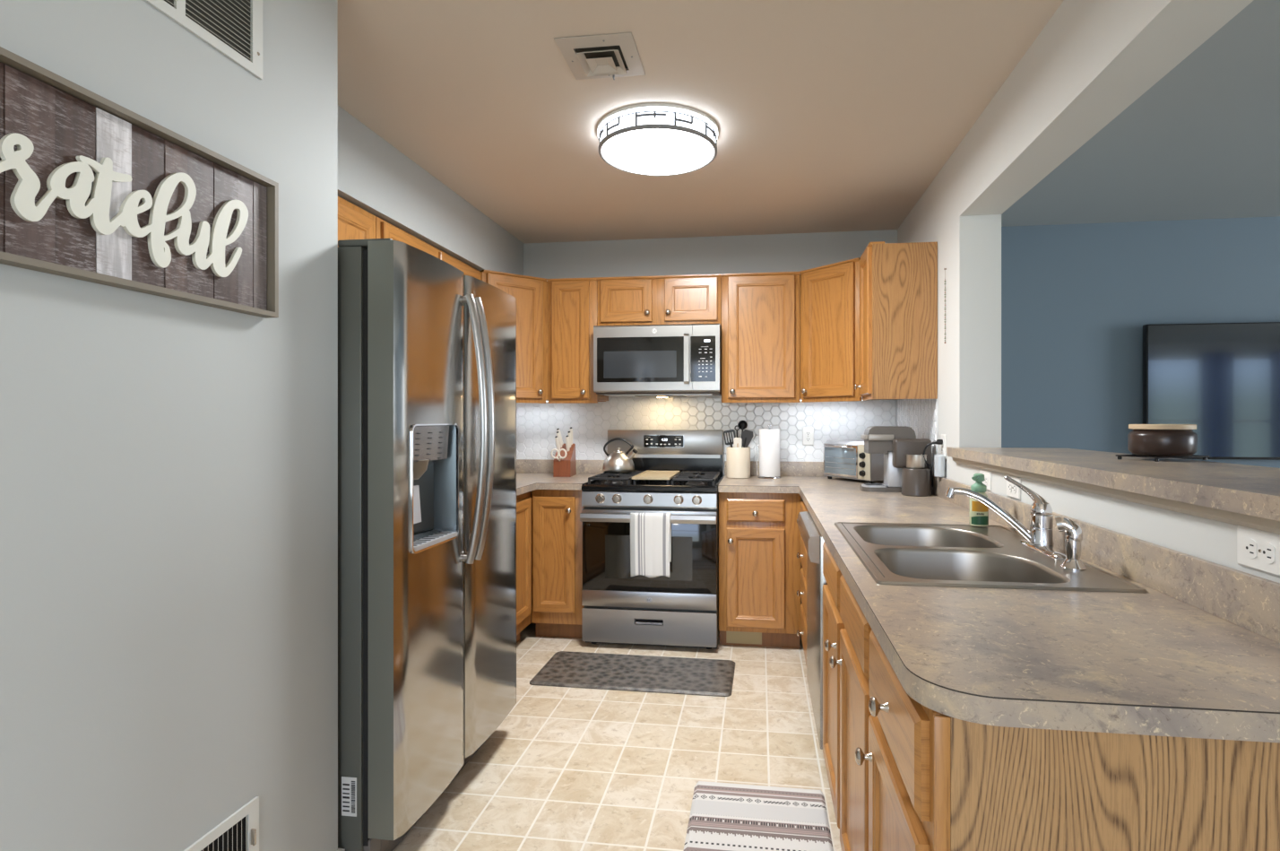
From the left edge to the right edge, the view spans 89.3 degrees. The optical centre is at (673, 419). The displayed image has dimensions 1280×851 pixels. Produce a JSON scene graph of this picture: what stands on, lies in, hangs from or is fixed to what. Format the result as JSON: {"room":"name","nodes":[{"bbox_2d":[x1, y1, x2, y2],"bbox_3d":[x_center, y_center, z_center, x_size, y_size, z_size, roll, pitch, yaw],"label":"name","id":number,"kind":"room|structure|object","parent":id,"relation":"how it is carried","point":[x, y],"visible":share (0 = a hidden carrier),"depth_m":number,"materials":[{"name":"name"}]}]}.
{"room":"kitchen","nodes":[
{"label":"kitchen","id":0,"kind":"room"},
{"bbox_2d":[0,0,337,850],"bbox_3d":[-1.662,0.043,-0.359,0.920,2.471,4.409,0,0,8],"label":"wall","id":1,"kind":"structure","parent":0,"point":[168,467],"depth_m":1.26,"materials":[{"name":"paint"}]},
{"bbox_2d":[0,46,278,318],"bbox_3d":[-0.980,-0.393,1.153,0.034,0.312,0.708,0,0,8],"label":"wall sign","id":2,"kind":"object","parent":1,"relation":"attached to","point":[93,189],"visible":1,"depth_m":1.15,"materials":[{"name":"brown"}]},
{"bbox_2d":[143,0,262,79],"bbox_3d":[-0.987,-0.953,1.197,0.009,0.340,0.593,0,0,8],"label":"air vent","id":3,"kind":"object","parent":1,"relation":"in","point":[233,28],"visible":1,"depth_m":1.40,"materials":[{"name":"white metal"}]},
{"bbox_2d":[183,795,259,850],"bbox_3d":[-0.967,0.969,1.320,0.018,0.217,0.320,0,0,8],"label":"air vent","id":4,"kind":"object","parent":1,"relation":"in","point":[239,831],"visible":1,"depth_m":1.42,"materials":[{"name":"white metal"}]},
{"bbox_2d":[337,196,375,247],"bbox_3d":[-1.447,-0.694,2.305,0.351,0.340,0.919,0,0,8],"label":"upper cabinet","id":5,"kind":"object","parent":1,"relation":"attached to","point":[354,222],"visible":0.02,"depth_m":2.57,"materials":[{"name":"brown wood"}]},
{"bbox_2d":[337,104,523,275],"bbox_3d":[-1.354,-1.036,3.130,0.334,0.319,2.590,0,0,8],"label":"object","id":6,"kind":"structure","parent":1,"relation":"attached to","point":[374,176],"depth_m":3.01,"materials":[{"name":"paint"}]},
{"bbox_2d":[392,613,841,850],"bbox_3d":[3.527,1.338,0.286,11.600,0.120,7.250,0,0,8],"label":"floor","id":7,"kind":"structure","parent":0,"point":[567,768],"depth_m":2.45,"materials":[{"name":"beige tile"}]},
{"bbox_2d":[337,238,516,850],"bbox_3d":[-1.101,0.389,2.263,0.984,1.776,0.899,0,0,8],"label":"refrigerator","id":8,"kind":"object","parent":7,"relation":"on","point":[427,349],"visible":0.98,"depth_m":1.86,"materials":[{"name":"grey metal"}]},
{"bbox_2d":[342,780,354,812],"bbox_3d":[-0.895,1.038,1.783,0.037,0.088,0.001,0,0,8],"label":"print","id":9,"kind":"object","parent":8,"relation":"attached to","point":[348,786],"depth_m":1.78,"materials":[{"name":"black"}]},
{"bbox_2d":[516,491,531,642],"bbox_3d":[-1.169,0.839,3.265,0.656,0.874,1.047,0,0,8],"label":"base cabinet","id":10,"kind":"object","parent":7,"relation":"on","point":[523,501],"visible":0.03,"depth_m":3.61,"materials":[{"name":"brown wood"}]},
{"bbox_2d":[516,458,604,495],"bbox_3d":[-0.997,0.334,3.551,0.927,0.132,1.648,0,0,8],"label":"countertop","id":11,"kind":"structure","parent":10,"relation":"on","point":[531,474],"depth_m":4.18,"materials":[{"name":"beige laminate"}]},
{"bbox_2d":[550,426,576,476],"bbox_3d":[-0.711,0.204,4.177,0.121,0.313,0.226,0,0,2],"label":"knife block","id":12,"kind":"object","parent":11,"relation":"on","point":[565,464],"visible":1,"depth_m":4.14,"materials":[{"name":"brown wood"}]},
{"bbox_2d":[531,489,584,638],"bbox_3d":[-0.630,0.838,4.001,0.317,0.874,0.651,0,0,8],"label":"base cabinet","id":13,"kind":"object","parent":7,"relation":"on","point":[557,526],"visible":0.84,"depth_m":3.72,"materials":[{"name":"brown wood"}]},
{"bbox_2d":[529,650,735,696],"bbox_3d":[-0.188,1.269,3.261,0.980,0.014,0.447,0,0,8],"label":"kitchen mat","id":14,"kind":"object","parent":7,"relation":"on","point":[614,671],"visible":1,"depth_m":3.20,"materials":[{"name":"grey fabric"}]},
{"bbox_2d":[579,429,723,648],"bbox_3d":[-0.099,0.671,3.880,0.758,1.209,0.717,0,0,8],"label":"gas range","id":15,"kind":"object","parent":7,"relation":"on","point":[678,472],"visible":0.99,"depth_m":3.59,"materials":[{"name":"grey metal"}]},
{"bbox_2d":[602,437,637,473],"bbox_3d":[-0.347,0.220,4.067,0.201,0.215,0.201,0,0,-24],"label":"kettle","id":16,"kind":"object","parent":15,"relation":"on","point":[618,462],"visible":1,"depth_m":4.01,"materials":[{"name":"silver metal"}]},
{"bbox_2d":[630,512,671,577],"bbox_3d":[-0.127,0.683,3.530,0.223,0.348,0.041,0,0,8],"label":"dish towel","id":17,"kind":"object","parent":15,"relation":"hanging from","point":[650,532],"visible":1,"depth_m":3.51,"materials":[{"name":"white fabric"}]},
{"bbox_2d":[581,475,723,492],"bbox_3d":[-0.100,0.376,3.874,0.758,0.038,0.618,0,0,8],"label":"cooktop","id":18,"kind":"object","parent":15,"relation":"in","point":[595,485],"depth_m":3.61,"materials":[{"name":"black metal"}]},
{"bbox_2d":[683,780,833,850],"bbox_3d":[0.245,1.270,1.870,0.440,0.010,0.768,0,0,8],"label":"striped rug","id":19,"kind":"object","parent":7,"relation":"on","point":[723,816],"visible":1,"depth_m":2.05,"materials":[{"name":"white fabric"}]},
{"bbox_2d":[718,492,800,648],"bbox_3d":[0.510,0.838,3.850,0.449,0.874,0.651,0,0,8],"label":"base cabinet","id":20,"kind":"object","parent":7,"relation":"on","point":[759,534],"visible":0.95,"depth_m":3.57,"materials":[{"name":"brown wood"}]},
{"bbox_2d":[726,631,761,644],"bbox_3d":[0.397,1.220,3.654,0.200,0.086,0.002,0,0,8],"label":"board","id":21,"kind":"object","parent":20,"relation":"attached to","point":[731,636],"visible":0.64,"depth_m":3.65,"materials":[{"name":"beige wood"}]},
{"bbox_2d":[796,501,808,664],"bbox_3d":[0.937,0.839,3.176,0.651,0.874,0.619,0,0,8],"label":"base cabinet","id":22,"kind":"object","parent":7,"relation":"on","point":[803,551],"visible":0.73,"depth_m":3.24,"materials":[{"name":"brown wood"}]},
{"bbox_2d":[797,510,827,749],"bbox_3d":[0.832,0.841,2.551,0.638,0.866,0.630,0,0,8],"label":"dishwasher","id":23,"kind":"object","parent":7,"relation":"on","point":[813,540],"visible":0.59,"depth_m":2.43,"materials":[{"name":"silver metal"}]},
{"bbox_2d":[822,542,871,850],"bbox_3d":[0.749,0.840,1.759,0.651,0.874,0.948,0,0,8],"label":"base cabinet","id":24,"kind":"object","parent":7,"relation":"on","point":[846,630],"visible":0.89,"depth_m":1.71,"materials":[{"name":"brown wood"}]},
{"bbox_2d":[855,629,945,850],"bbox_3d":[0.658,0.840,1.069,0.651,0.874,0.437,0,0,8],"label":"base cabinet","id":25,"kind":"object","parent":7,"relation":"on","point":[900,756],"visible":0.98,"depth_m":1.05,"materials":[{"name":"brown wood"}]},
{"bbox_2d":[717,460,1279,742],"bbox_3d":[0.648,0.334,2.491,1.081,0.132,3.318,0,0,8],"label":"countertop","id":26,"kind":"structure","parent":25,"relation":"on","point":[1197,653],"depth_m":1.09,"materials":[{"name":"beige laminate"}]},
{"bbox_2d":[726,446,750,478],"bbox_3d":[0.404,0.266,4.048,0.148,0.190,0.148,0,0,8],"label":"utensil crock","id":27,"kind":"object","parent":26,"relation":"on","point":[738,459],"visible":0.86,"depth_m":3.98,"materials":[{"name":"beige ceramic"}]},
{"bbox_2d":[723,429,735,447],"bbox_3d":[0.354,0.205,4.050,0.088,0.289,0.012,0,0,1],"label":"slotted turner","id":28,"kind":"object","parent":27,"relation":"in","point":[730,443],"visible":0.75,"depth_m":4.05,"materials":[{"name":"black plastic"}]},
{"bbox_2d":[734,424,739,437],"bbox_3d":[0.398,0.192,4.061,0.033,0.314,0.011,0,0,8],"label":"whisk","id":29,"kind":"object","parent":27,"relation":"in","point":[737,425],"visible":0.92,"depth_m":4.06,"materials":[{"name":"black metal"}]},
{"bbox_2d":[733,437,741,447],"bbox_3d":[0.397,0.230,4.015,0.051,0.240,0.039,0,0,8],"label":"spatula","id":30,"kind":"object","parent":27,"relation":"in","point":[737,441],"visible":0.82,"depth_m":4.00,"materials":[{"name":"beige wood"}]},
{"bbox_2d":[737,420,747,447],"bbox_3d":[0.434,0.176,4.073,0.060,0.345,0.034,0,0,8],"label":"ladle","id":31,"kind":"object","parent":27,"relation":"in","point":[742,424],"visible":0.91,"depth_m":4.08,"materials":[{"name":"black plastic"}]},
{"bbox_2d":[741,429,753,447],"bbox_3d":[0.445,0.205,4.017,0.098,0.290,0.027,0,0,25],"label":"turner","id":32,"kind":"object","parent":27,"relation":"in","point":[747,436],"visible":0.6,"depth_m":4.01,"materials":[{"name":"black plastic"}]},
{"bbox_2d":[756,424,781,478],"bbox_3d":[0.590,0.195,4.008,0.152,0.331,0.144,0,0,8],"label":"paper towel holder","id":33,"kind":"object","parent":26,"relation":"on","point":[769,438],"visible":1,"depth_m":3.95,"materials":[{"name":"white paper"}]},
{"bbox_2d":[823,439,883,483],"bbox_3d":[1.097,0.243,3.839,0.254,0.235,0.396,0,0,-28],"label":"toaster oven","id":34,"kind":"object","parent":26,"relation":"on","point":[848,458],"visible":0.71,"depth_m":3.75,"materials":[{"name":"grey metal"}]},
{"bbox_2d":[860,425,932,496],"bbox_3d":[1.103,0.197,3.210,0.315,0.328,0.317,0,0,8],"label":"coffee maker","id":35,"kind":"object","parent":26,"relation":"on","point":[906,471],"visible":0.98,"depth_m":3.19,"materials":[{"name":"grey plastic"}]},
{"bbox_2d":[861,483,886,487],"bbox_3d":[1.021,0.335,3.306,0.113,0.009,0.116,0,0,8],"label":"drip tray","id":36,"kind":"object","parent":35,"relation":"on","point":[863,485],"depth_m":3.26,"materials":[{"name":"silver metal"}]},
{"bbox_2d":[906,453,926,467],"bbox_3d":[1.166,0.199,3.110,0.098,0.064,0.098,0,0,8],"label":"cup","id":37,"kind":"object","parent":35,"relation":"on","point":[912,460],"depth_m":3.07,"materials":[{"name":"silver metal"}]},
{"bbox_2d":[922,439,942,486],"bbox_3d":[1.226,0.216,3.100,0.085,0.250,0.141,0,0,8],"label":"power cord","id":38,"kind":"object","parent":35,"relation":"attached to","point":[938,441],"visible":0.93,"depth_m":3.06,"materials":[{"name":"black plastic"}]},
{"bbox_2d":[834,521,1147,592],"bbox_3d":[0.778,0.444,1.807,0.554,0.174,0.838,0,0,8],"label":"sink","id":39,"kind":"object","parent":26,"relation":"in","point":[893,553],"visible":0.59,"depth_m":1.78,"materials":[{"name":"silver metal"}]},
{"bbox_2d":[968,473,988,526],"bbox_3d":[1.026,0.267,2.175,0.059,0.176,0.059,0,0,8],"label":"soap bottle","id":40,"kind":"object","parent":39,"relation":"on","point":[979,512],"visible":0.88,"depth_m":2.15,"materials":[{"name":"green plastic"}]},
{"bbox_2d":[1055,515,1086,570],"bbox_3d":[0.959,0.296,1.566,0.066,0.124,0.057,0,0,8],"label":"sprayer","id":41,"kind":"object","parent":39,"relation":"on","point":[1074,533],"visible":1,"depth_m":1.55,"materials":[{"name":"silver metal"}]},
{"bbox_2d":[945,475,1066,559],"bbox_3d":[0.921,0.261,1.796,0.270,0.193,0.260,0,0,8],"label":"faucet","id":42,"kind":"object","parent":26,"relation":"on","point":[1039,539],"visible":0.98,"depth_m":1.80,"materials":[{"name":"silver metal"}]},
{"bbox_2d":[933,714,1279,850],"bbox_3d":[0.663,0.841,0.843,0.622,0.874,0.008,0,0,8],"label":"end panel","id":43,"kind":"object","parent":7,"relation":"on","point":[996,788],"visible":0.98,"depth_m":0.85,"materials":[{"name":"brown wood"}]},
{"bbox_2d":[337,0,1279,243],"bbox_3d":[3.527,-1.243,0.285,11.600,0.100,7.250,0,0,8],"label":"ceiling","id":44,"kind":"structure","parent":0,"point":[830,116],"depth_m":2.49,"materials":[{"name":"paint"}]},
{"bbox_2d":[553,32,645,79],"bbox_3d":[-0.236,-1.178,2.130,0.246,0.031,0.246,0,0,8],"label":"ceiling vent","id":45,"kind":"object","parent":44,"relation":"in","point":[604,56],"visible":1,"depth_m":2.11,"materials":[{"name":"silver metal"}]},
{"bbox_2d":[596,103,718,175],"bbox_3d":[-0.066,-1.145,2.692,0.504,0.098,0.504,0,0,8],"label":"ceiling lamp","id":46,"kind":"object","parent":44,"relation":"attached to","point":[648,139],"visible":1,"depth_m":2.57,"materials":[{"name":"white"}]},
{"bbox_2d":[601,129,713,174],"bbox_3d":[-0.066,-1.103,2.692,0.470,0.012,0.470,0,0,8],"label":"diffuser","id":47,"kind":"object","parent":46,"relation":"attached to","point":[641,151],"depth_m":2.64,"materials":[{"name":"white glass"}]},
{"bbox_2d":[523,216,1279,604],"bbox_3d":[4.032,0.040,3.795,11.120,2.471,0.140,0,0,8],"label":"wall","id":48,"kind":"structure","parent":0,"point":[1077,300],"depth_m":3.95,"materials":[{"name":"paint"}]},
{"bbox_2d":[547,276,608,403],"bbox_3d":[-0.612,-0.490,4.151,0.314,0.774,0.367,0,0,8],"label":"upper cabinet","id":49,"kind":"object","parent":48,"relation":"attached to","point":[572,302],"visible":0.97,"depth_m":4.01,"materials":[{"name":"brown wood"}]},
{"bbox_2d":[596,273,721,328],"bbox_3d":[-0.075,-0.725,4.080,0.764,0.304,0.367,0,0,8],"label":"upper cabinet","id":50,"kind":"object","parent":48,"relation":"attached to","point":[686,298],"visible":0.95,"depth_m":3.94,"materials":[{"name":"brown wood"}]},
{"bbox_2d":[593,323,721,397],"bbox_3d":[-0.083,-0.354,4.025,0.759,0.426,0.458,0,0,8],"label":"microwave","id":51,"kind":"object","parent":50,"relation":"attached to","point":[683,359],"visible":1,"depth_m":3.84,"materials":[{"name":"silver metal"}]},
{"bbox_2d":[516,396,937,475],"bbox_3d":[-0.031,0.100,3.789,2.775,0.550,0.938,0,0,8],"label":"backsplash","id":52,"kind":"structure","parent":48,"relation":"attached to","point":[537,424],"depth_m":4.21,"materials":[{"name":"white tile"}]},
{"bbox_2d":[802,426,813,445],"bbox_3d":[0.858,0.105,4.133,0.072,0.115,0.008,0,0,8],"label":"wall outlet","id":53,"kind":"object","parent":52,"relation":"attached to","point":[808,432],"visible":1,"depth_m":4.13,"materials":[{"name":"white plastic"}]},
{"bbox_2d":[721,271,800,402],"bbox_3d":[0.536,-0.490,3.999,0.465,0.774,0.367,0,0,8],"label":"upper cabinet","id":54,"kind":"object","parent":48,"relation":"attached to","point":[761,311],"visible":1,"depth_m":3.86,"materials":[{"name":"brown wood"}]},
{"bbox_2d":[1142,321,1279,459],"bbox_3d":[3.465,-0.166,3.770,1.358,0.793,0.097,0,0,8],"label":"television","id":55,"kind":"object","parent":48,"relation":"attached to","point":[1223,379],"visible":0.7,"depth_m":3.76,"materials":[{"name":"black glass"}]},
{"bbox_2d":[897,0,1279,582],"bbox_3d":[1.136,0.042,1.384,0.171,2.471,5.400,0,0,8],"label":"wall","id":56,"kind":"structure","parent":0,"point":[1092,59],"depth_m":2.13,"materials":[{"name":"paint"}]},
{"bbox_2d":[799,257,898,402],"bbox_3d":[1.050,-0.490,3.797,0.610,0.774,0.613,0,0,8],"label":"upper cabinet","id":57,"kind":"object","parent":56,"relation":"attached to","point":[829,293],"visible":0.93,"depth_m":3.65,"materials":[{"name":"brown wood"}]},
{"bbox_2d":[854,241,937,400],"bbox_3d":[1.124,-0.489,3.320,0.356,0.774,0.314,0,0,8],"label":"upper cabinet","id":58,"kind":"object","parent":56,"relation":"attached to","point":[898,281],"visible":1,"depth_m":3.17,"materials":[{"name":"brown wood"}]},
{"bbox_2d":[934,454,944,476],"bbox_3d":[1.238,0.213,3.013,0.047,0.105,0.047,0,0,8],"label":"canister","id":59,"kind":"object","parent":56,"relation":"attached to","point":[938,459],"visible":1,"depth_m":2.99,"materials":[{"name":"white plastic"}]},
{"bbox_2d":[940,433,945,458],"bbox_3d":[1.265,0.126,3.041,0.008,0.115,0.072,0,0,8],"label":"wall outlet","id":60,"kind":"object","parent":56,"relation":"attached to","point":[942,436],"visible":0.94,"depth_m":3.03,"materials":[{"name":"white plastic"}]},
{"bbox_2d":[943,268,946,343],"bbox_3d":[1.259,-0.529,2.999,0.010,0.350,0.009,0,0,8],"label":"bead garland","id":61,"kind":"object","parent":56,"relation":"hanging from","point":[945,268],"visible":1,"depth_m":3.00,"materials":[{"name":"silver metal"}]},
{"bbox_2d":[979,469,991,491],"bbox_3d":[1.190,0.230,2.473,0.008,0.072,0.115,0,0,8],"label":"wall outlet","id":62,"kind":"object","parent":56,"relation":"attached to","point":[987,481],"visible":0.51,"depth_m":2.44,"materials":[{"name":"white plastic"}]},
{"bbox_2d":[984,475,987,484],"bbox_3d":[1.185,0.230,2.454,0.002,0.034,0.026,0,0,8],"label":"receptacle","id":63,"kind":"object","parent":62,"relation":"attached to","point":[986,477],"depth_m":2.45,"materials":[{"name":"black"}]},
{"bbox_2d":[1006,475,1020,500],"bbox_3d":[1.154,0.231,2.201,0.008,0.072,0.115,0,0,8],"label":"wall outlet","id":64,"kind":"object","parent":56,"relation":"attached to","point":[1014,491],"visible":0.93,"depth_m":2.19,"materials":[{"name":"white plastic"}]},
{"bbox_2d":[1008,481,1011,492],"bbox_3d":[1.154,0.231,2.220,0.002,0.034,0.026,0,0,8],"label":"receptacle","id":65,"kind":"object","parent":64,"relation":"attached to","point":[1009,483],"depth_m":2.22,"materials":[{"name":"white plastic"}]},
{"bbox_2d":[1012,484,1016,492],"bbox_3d":[1.149,0.231,2.182,0.002,0.034,0.026,0,0,8],"label":"receptacle","id":66,"kind":"object","parent":64,"relation":"attached to","point":[1014,486],"depth_m":2.18,"materials":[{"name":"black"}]},
{"bbox_2d":[946,447,1279,534],"bbox_3d":[1.296,0.156,1.744,0.478,0.070,2.155,0,0,8],"label":"bar ledge","id":67,"kind":"object","parent":56,"relation":"attached to","point":[1242,495],"visible":1,"depth_m":1.50,"materials":[{"name":"beige laminate"}]},
{"bbox_2d":[1115,454,1209,461],"bbox_3d":[1.468,0.113,1.945,0.218,0.013,0.124,0,0,-18],"label":"trivet","id":68,"kind":"object","parent":67,"relation":"on","point":[1120,456],"visible":0.73,"depth_m":1.91,"materials":[{"name":"grey"}]},
{"bbox_2d":[1127,423,1197,456],"bbox_3d":[1.467,0.060,1.945,0.168,0.094,0.168,0,0,8],"label":"candle jar","id":69,"kind":"object","parent":68,"relation":"on","point":[1145,439],"visible":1,"depth_m":1.88,"materials":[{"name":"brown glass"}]},
{"bbox_2d":[1236,525,1279,577],"bbox_3d":[1.010,0.225,1.112,0.008,0.072,0.115,0,0,8],"label":"wall outlet","id":70,"kind":"object","parent":56,"relation":"attached to","point":[1258,549],"visible":1,"depth_m":1.11,"materials":[{"name":"white plastic"}]},
{"bbox_2d":[1245,538,1257,558],"bbox_3d":[1.010,0.225,1.132,0.002,0.034,0.026,0,0,8],"label":"receptacle","id":71,"kind":"object","parent":70,"relation":"attached to","point":[1250,544],"depth_m":1.13,"materials":[{"name":"white plastic"}]},
{"bbox_2d":[1262,542,1274,563],"bbox_3d":[1.004,0.225,1.093,0.002,0.034,0.026,0,0,8],"label":"receptacle","id":72,"kind":"object","parent":70,"relation":"attached to","point":[1267,548],"depth_m":1.09,"materials":[{"name":"white plastic"}]},
{"bbox_3d":[-1.589,0.040,3.162,0.140,2.471,2.590,0,0,8],"label":"wall","id":73,"kind":"structure","parent":0,"visible":0},
{"bbox_2d":[375,216,480,279],"bbox_3d":[-1.319,-0.483,3.275,0.351,0.762,1.029,0,0,8],"label":"upper cabinet","id":74,"kind":"object","parent":73,"relation":"attached to","point":[384,229],"visible":0.05,"depth_m":3.04,"materials":[{"name":"brown wood"}]},
{"bbox_2d":[479,269,547,403],"bbox_3d":[-1.084,-0.490,4.080,0.605,0.774,0.613,0,0,8],"label":"upper cabinet","id":75,"kind":"object","parent":73,"relation":"attached to","point":[530,292],"visible":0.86,"depth_m":3.95,"materials":[{"name":"brown wood"}]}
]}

